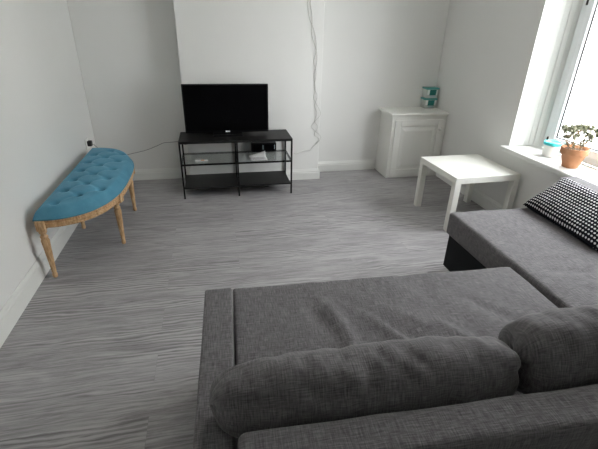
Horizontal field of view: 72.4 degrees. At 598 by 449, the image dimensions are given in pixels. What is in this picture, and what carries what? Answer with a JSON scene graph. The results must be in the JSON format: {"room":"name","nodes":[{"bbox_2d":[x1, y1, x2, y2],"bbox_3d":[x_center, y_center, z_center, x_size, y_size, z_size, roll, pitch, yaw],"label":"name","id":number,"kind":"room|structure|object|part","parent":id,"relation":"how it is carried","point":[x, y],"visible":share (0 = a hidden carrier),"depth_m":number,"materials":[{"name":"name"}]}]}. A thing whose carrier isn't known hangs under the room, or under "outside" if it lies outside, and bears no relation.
{"room":"living room","nodes":[
{"label":"living room","id":0,"kind":"room"},
{"bbox_2d":[0,0,95,309],"bbox_3d":[-1.425,-0.233,0.850,0.188,2.550,6.550,-4,27,-11],"label":"wall","id":1,"kind":"structure","parent":0,"point":[45,121],"depth_m":2.59,"materials":[{"name":"paint"}]},
{"bbox_2d":[0,223,78,347],"bbox_3d":[-1.346,0.851,1.392,0.018,0.130,6.117,-4,27,-11],"label":"baseboard","id":2,"kind":"structure","parent":1,"relation":"attached to","point":[18,301],"depth_m":2.36,"materials":[{"name":"paint"}]},
{"bbox_2d":[84,138,92,149],"bbox_3d":[-1.879,-0.725,3.662,0.045,0.088,0.088,-4,27,-11],"label":"wall socket","id":3,"kind":"object","parent":1,"relation":"attached to","point":[88,143],"visible":1,"depth_m":3.65,"materials":[{"name":"white plastic"}]},
{"bbox_2d":[0,168,485,448],"bbox_3d":[0.464,0.817,1.805,4.100,0.100,6.550,-4,27,-11],"label":"floor","id":4,"kind":"structure","parent":0,"point":[105,353],"depth_m":2.62,"materials":[{"name":"grey wood"}]},
{"bbox_2d":[32,148,136,277],"bbox_3d":[-1.483,-0.190,3.095,0.438,0.478,1.382,-4,27,-11],"label":"bench","id":5,"kind":"object","parent":4,"relation":"on","point":[99,182],"visible":1,"depth_m":2.70,"materials":[{"name":"blue fabric"}]},
{"bbox_3d":[-1.533,0.181,2.509,0.047,0.331,0.047,-4,27,-11],"label":"leg","id":6,"kind":"part","parent":5,"relation":"part of","materials":[{"name":"brown wood"}]},
{"bbox_2d":[32,148,132,221],"bbox_3d":[-1.482,-0.368,3.010,0.434,0.084,1.359,-4,27,-11],"label":"seat cushion","id":7,"kind":"object","parent":5,"relation":"on","point":[102,177],"depth_m":2.72,"materials":[{"name":"blue fabric"}]},
{"bbox_3d":[-1.274,-0.011,2.910,0.047,0.331,0.047,2,26,2],"label":"leg","id":8,"kind":"part","parent":5,"relation":"part of","materials":[{"name":"brown wood"}]},
{"bbox_3d":[-1.399,-0.269,3.423,0.047,0.331,0.047,-11,29,-23],"label":"leg","id":9,"kind":"part","parent":5,"relation":"part of","materials":[{"name":"brown wood"}]},
{"bbox_2d":[178,129,292,198],"bbox_3d":[-0.588,-0.582,3.868,1.000,0.530,0.360,-4,27,-11],"label":"tv stand","id":10,"kind":"object","parent":4,"relation":"on","point":[199,181],"visible":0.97,"depth_m":3.81,"materials":[{"name":"black metal"}]},
{"bbox_3d":[-1.037,-0.462,3.630,0.014,0.508,0.014,-4,27,-11],"label":"leg","id":11,"kind":"part","parent":10,"relation":"part of","materials":[{"name":"black metal"}]},
{"bbox_3d":[-1.105,-0.614,3.934,0.014,0.508,0.014,-4,27,-11],"label":"leg","id":12,"kind":"part","parent":10,"relation":"part of","materials":[{"name":"black metal"}]},
{"bbox_2d":[181,84,268,136],"bbox_3d":[-0.651,-1.032,3.676,0.752,0.444,0.165,-4,27,-10],"label":"television","id":13,"kind":"object","parent":10,"relation":"on","point":[222,110],"visible":1,"depth_m":3.66,"materials":[{"name":"black plastic"}]},
{"bbox_2d":[178,129,292,144],"bbox_3d":[-0.582,-0.809,3.756,1.000,0.022,0.360,-4,27,-11],"label":"shelf","id":14,"kind":"object","parent":10,"relation":"attached to","point":[281,134],"depth_m":3.67,"materials":[{"name":"black metal"}]},
{"bbox_3d":[-0.622,-0.648,4.025,0.014,0.508,0.014,-4,27,-11],"label":"leg","id":15,"kind":"part","parent":10,"relation":"part of","materials":[{"name":"black metal"}]},
{"bbox_3d":[-0.587,-0.630,3.844,1.000,0.014,0.360,-4,27,-11],"label":"shelf rail","id":16,"kind":"part","parent":10,"relation":"part of","materials":[{"name":"black metal"}]},
{"bbox_3d":[-0.554,-0.496,3.721,0.014,0.508,0.014,-4,27,-11],"label":"leg","id":17,"kind":"part","parent":10,"relation":"part of","materials":[{"name":"black metal"}]},
{"bbox_2d":[185,171,290,188],"bbox_3d":[-0.591,-0.435,3.941,0.972,0.013,0.360,-4,27,-11],"label":"shelf","id":18,"kind":"object","parent":10,"relation":"attached to","point":[199,181],"depth_m":3.91,"materials":[{"name":"black"}]},
{"bbox_2d":[249,151,267,160],"bbox_3d":[-0.380,-0.642,3.796,0.155,0.046,0.148,-5,27,-13],"label":"leaflet","id":19,"kind":"object","parent":10,"relation":"on","point":[261,155],"visible":1,"depth_m":3.83,"materials":[{"name":"white paper"}]},
{"bbox_2d":[251,142,275,151],"bbox_3d":[-0.343,-0.753,3.973,0.240,0.090,0.061,-4,27,-11],"label":"media box","id":20,"kind":"object","parent":10,"relation":"on","point":[255,146],"visible":0.96,"depth_m":3.95,"materials":[{"name":"black plastic"}]},
{"bbox_3d":[-0.397,-0.738,3.937,0.088,0.064,0.006,-4,27,-11],"label":"panel","id":21,"kind":"part","parent":20,"relation":"part of","materials":[{"name":"black plastic"}]},
{"bbox_3d":[-0.285,-0.746,3.959,0.088,0.064,0.006,-4,27,-11],"label":"panel","id":22,"kind":"part","parent":20,"relation":"part of","materials":[{"name":"black plastic"}]},
{"bbox_3d":[-0.138,-0.682,4.116,0.014,0.508,0.014,-4,27,-11],"label":"leg","id":23,"kind":"part","parent":10,"relation":"part of","materials":[{"name":"black metal"}]},
{"bbox_3d":[-0.071,-0.530,3.812,0.014,0.508,0.014,-4,27,-11],"label":"leg","id":24,"kind":"part","parent":10,"relation":"part of","materials":[{"name":"black metal"}]},
{"bbox_2d":[192,177,597,448],"bbox_3d":[0.775,0.394,1.860,2.393,0.622,1.590,-4,27,-11],"label":"sofa","id":25,"kind":"object","parent":4,"relation":"on","point":[504,266],"visible":0.7,"depth_m":1.59,"materials":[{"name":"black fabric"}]},
{"bbox_3d":[-0.264,0.662,1.385,0.111,0.482,0.855,-3,27,-9],"label":"armrest","id":26,"kind":"part","parent":25,"relation":"part of","materials":[{"name":"grey fabric"}]},
{"bbox_2d":[209,336,520,437],"bbox_3d":[0.205,0.445,1.139,0.894,0.232,0.201,-3,27,-9],"label":"cushion","id":27,"kind":"object","parent":25,"relation":"on","point":[295,388],"visible":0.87,"depth_m":1.06,"materials":[{"name":"grey fabric"}]},
{"bbox_3d":[0.439,0.493,1.558,1.339,0.198,0.827,-3,27,-9],"label":"seat","id":28,"kind":"part","parent":25,"relation":"part of","materials":[{"name":"grey fabric"}]},
{"bbox_3d":[0.530,0.735,1.160,1.369,0.586,0.122,-3,27,-9],"label":"backrest","id":29,"kind":"part","parent":25,"relation":"part of","materials":[{"name":"grey fabric"}]},
{"bbox_2d":[446,208,597,307],"bbox_3d":[1.430,0.264,2.012,0.748,0.151,1.393,-4,27,-11],"label":"cushion","id":30,"kind":"object","parent":25,"relation":"on","point":[562,267],"depth_m":2.14,"materials":[{"name":"grey fabric"}]},
{"bbox_2d":[498,304,597,393],"bbox_3d":[1.095,0.372,1.297,0.958,0.288,0.228,-3,27,-9],"label":"cushion","id":31,"kind":"object","parent":25,"relation":"on","point":[557,348],"visible":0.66,"depth_m":1.16,"materials":[{"name":"grey fabric"}]},
{"bbox_2d":[523,177,597,250],"bbox_3d":[1.603,-0.080,2.334,0.253,0.207,0.601,-3,27,-9],"label":"throw cushion","id":32,"kind":"object","parent":25,"relation":"on","point":[568,204],"visible":1,"depth_m":2.33,"materials":[{"name":"fabric"}]},
{"bbox_3d":[1.875,0.298,2.084,0.140,0.603,1.552,-4,27,-11],"label":"armrest","id":33,"kind":"part","parent":25,"relation":"part of","materials":[{"name":"grey fabric"}]},
{"bbox_2d":[375,107,448,177],"bbox_3d":[1.183,-0.879,4.383,0.627,0.679,0.362,-4,27,-11],"label":"base cabinet","id":34,"kind":"object","parent":4,"relation":"on","point":[406,135],"visible":0.98,"depth_m":4.25,"materials":[{"name":"paint"}]},
{"bbox_2d":[379,107,448,115],"bbox_3d":[1.188,-1.178,4.247,0.627,0.022,0.342,-4,27,-11],"label":"countertop","id":35,"kind":"structure","parent":34,"relation":"on","point":[393,111],"depth_m":4.18,"materials":[{"name":"paint"}]},
{"bbox_2d":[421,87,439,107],"bbox_3d":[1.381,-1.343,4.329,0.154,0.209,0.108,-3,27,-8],"label":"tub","id":36,"kind":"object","parent":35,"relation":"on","point":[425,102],"depth_m":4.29,"materials":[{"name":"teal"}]},
{"bbox_3d":[1.379,-1.336,4.332,0.150,0.016,0.104,-3,27,-8],"label":"lid","id":37,"kind":"part","parent":36,"relation":"part of","materials":[{"name":"teal plastic"}]},
{"bbox_3d":[1.383,-1.391,4.306,0.150,0.104,0.104,-4,27,-10],"label":"food tub","id":38,"kind":"part","parent":36,"relation":"part of","materials":[{"name":"teal plastic"}]},
{"bbox_2d":[427,100,434,105],"bbox_3d":[1.392,-1.282,4.309,0.071,0.056,0.008,-3,27,-8],"label":"print","id":39,"kind":"object","parent":36,"relation":"attached to","point":[429,102],"depth_m":4.31,"materials":[{"name":"teal paper"}]},
{"bbox_3d":[1.384,-1.430,4.286,0.150,0.016,0.104,-4,27,-10],"label":"lid","id":40,"kind":"part","parent":36,"relation":"part of","materials":[{"name":"teal plastic"}]},
{"bbox_2d":[429,90,436,94],"bbox_3d":[1.398,-1.376,4.264,0.071,0.056,0.008,-4,27,-10],"label":"print","id":41,"kind":"object","parent":36,"relation":"attached to","point":[431,92],"depth_m":4.26,"materials":[{"name":"teal paper"}]},
{"bbox_3d":[1.221,-0.802,4.269,0.405,0.456,0.017,-4,27,-11],"label":"raised panel","id":42,"kind":"part","parent":34,"relation":"part of","materials":[{"name":"paint"}]},
{"bbox_3d":[1.221,-0.802,4.269,0.529,0.580,0.017,-4,27,-11],"label":"door","id":43,"kind":"part","parent":34,"relation":"part of","materials":[{"name":"paint"}]},
{"bbox_2d":[414,154,520,230],"bbox_3d":[1.386,-0.286,3.455,0.560,0.450,0.555,-5,27,-12],"label":"side table","id":44,"kind":"object","parent":4,"relation":"on","point":[469,169],"visible":0.84,"depth_m":3.27,"materials":[{"name":"wood"}]},
{"bbox_3d":[1.080,-0.353,3.632,0.049,0.400,0.049,-5,27,-12],"label":"leg","id":45,"kind":"part","parent":44,"relation":"part of","materials":[{"name":"wood"}]},
{"bbox_3d":[1.194,-0.133,3.192,0.049,0.400,0.049,-5,27,-12],"label":"leg","id":46,"kind":"part","parent":44,"relation":"part of","materials":[{"name":"wood"}]},
{"bbox_3d":[1.577,-0.395,3.740,0.049,0.400,0.049,-5,27,-12],"label":"leg","id":47,"kind":"part","parent":44,"relation":"part of","materials":[{"name":"wood"}]},
{"bbox_3d":[1.691,-0.175,3.300,0.049,0.400,0.049,-5,27,-12],"label":"leg","id":48,"kind":"part","parent":44,"relation":"part of","materials":[{"name":"wood"}]},
{"bbox_2d":[66,0,449,173],"bbox_3d":[-0.234,-1.700,3.866,3.483,2.550,0.452,-4,27,-11],"label":"wall","id":49,"kind":"structure","parent":0,"point":[135,57],"depth_m":3.87,"materials":[{"name":"paint"}]},
{"bbox_2d":[93,141,187,154],"bbox_3d":[-1.416,-0.729,3.911,0.938,0.203,0.260,-4,27,-11],"label":"power cable","id":50,"kind":"object","parent":49,"relation":"attached to","point":[176,141],"visible":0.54,"depth_m":4.02,"materials":[{"name":"grey plastic"}]},
{"bbox_2d":[132,159,374,180],"bbox_3d":[-0.534,-0.529,4.241,2.870,0.108,0.237,-4,27,-11],"label":"baseboard","id":51,"kind":"structure","parent":49,"relation":"attached to","point":[165,173],"depth_m":4.24,"materials":[{"name":"paint"}]},
{"bbox_2d":[294,1,320,153],"bbox_3d":[0.104,-1.629,3.713,0.277,2.027,0.004,-4,27,-11],"label":"cable","id":52,"kind":"object","parent":49,"relation":"attached to","point":[310,1],"visible":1,"depth_m":3.90,"materials":[{"name":"grey plastic"}]},
{"bbox_2d":[308,10,318,143],"bbox_3d":[0.141,-1.675,3.699,0.162,1.931,0.004,-4,27,-11],"label":"cable","id":53,"kind":"object","parent":49,"relation":"attached to","point":[308,10],"visible":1,"depth_m":3.85,"materials":[{"name":"grey plastic"}]},
{"bbox_2d":[435,0,583,208],"bbox_3d":[2.244,-0.488,1.537,0.329,2.550,6.517,-4,27,-11],"label":"wall","id":54,"kind":"structure","parent":0,"point":[487,44],"depth_m":3.51,"materials":[{"name":"paint"}]},
{"bbox_2d":[436,173,502,209],"bbox_3d":[2.081,0.688,1.902,0.018,0.112,5.790,-4,27,-11],"label":"baseboard","id":55,"kind":"structure","parent":54,"relation":"attached to","point":[478,197],"depth_m":3.73,"materials":[{"name":"paint"}]},
{"bbox_2d":[507,0,561,145],"bbox_3d":[1.796,-1.347,3.023,0.132,1.549,0.024,-4,27,-11],"label":"trim","id":56,"kind":"structure","parent":54,"relation":"attached to","point":[546,23],"depth_m":3.10,"materials":[{"name":"paint"}]},
{"bbox_2d":[500,0,597,185],"bbox_3d":[2.036,-0.944,2.259,0.381,1.584,1.825,-4,27,-11],"label":"window","id":57,"kind":"structure","parent":54,"relation":"in","point":[532,154],"depth_m":2.98,"materials":[{"name":"white plastic"}]},
{"bbox_3d":[1.987,-0.247,2.597,0.312,0.034,1.825,-4,27,-11],"label":"sill","id":58,"kind":"part","parent":57,"relation":"part of","materials":[{"name":"paint"}]},
{"bbox_2d":[542,140,562,157],"bbox_3d":[1.901,-0.569,3.081,0.126,0.110,0.126,-4,27,-11],"label":"plastic tub","id":59,"kind":"object","parent":57,"relation":"on","point":[551,148],"visible":0.95,"depth_m":3.05,"materials":[{"name":"white plastic"}]},
{"bbox_3d":[1.902,-0.609,3.061,0.126,0.022,0.126,-4,27,-11],"label":"lid","id":60,"kind":"part","parent":59,"relation":"part of","materials":[{"name":"teal plastic"}]},
{"bbox_3d":[2.188,-0.974,2.290,0.068,1.550,1.625,-4,27,-11],"label":"frame","id":61,"kind":"part","parent":57,"relation":"part of","materials":[{"name":"white plastic"}]},
{"bbox_3d":[2.090,-1.128,2.596,0.044,1.450,0.795,-4,27,-11],"label":"sash","id":62,"kind":"part","parent":57,"relation":"part of","materials":[{"name":"white plastic"}]},
{"bbox_2d":[560,123,597,168],"bbox_3d":[1.912,-0.533,2.796,0.264,0.298,0.254,-4,27,-11],"label":"potted succulent","id":63,"kind":"object","parent":57,"relation":"on","point":[572,155],"visible":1,"depth_m":2.79,"materials":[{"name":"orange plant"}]},
{"bbox_2d":[523,0,578,146],"bbox_3d":[1.914,-1.341,3.016,0.110,1.549,0.020,12,28,20],"label":"trim","id":64,"kind":"structure","parent":54,"relation":"attached to","point":[572,11],"depth_m":3.10,"materials":[{"name":"paint"}]},
{"bbox_2d":[560,144,589,168],"bbox_3d":[1.905,-0.469,2.847,0.175,0.139,0.175,-4,27,-11],"label":"pot","id":65,"kind":"object","parent":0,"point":[572,156],"depth_m":2.81,"materials":[{"name":"ceramic"}]},
{"label":"outside","id":66,"kind":"structure","parent":0,"visible":0},
{"bbox_2d":[558,106,597,168],"bbox_3d":[10.689,-1.019,6.889,18.100,0.100,32.000,-4,27,-11],"label":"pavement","id":67,"kind":"structure","parent":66,"point":[573,115],"depth_m":9.29,"materials":[{"name":"white"}]}
]}

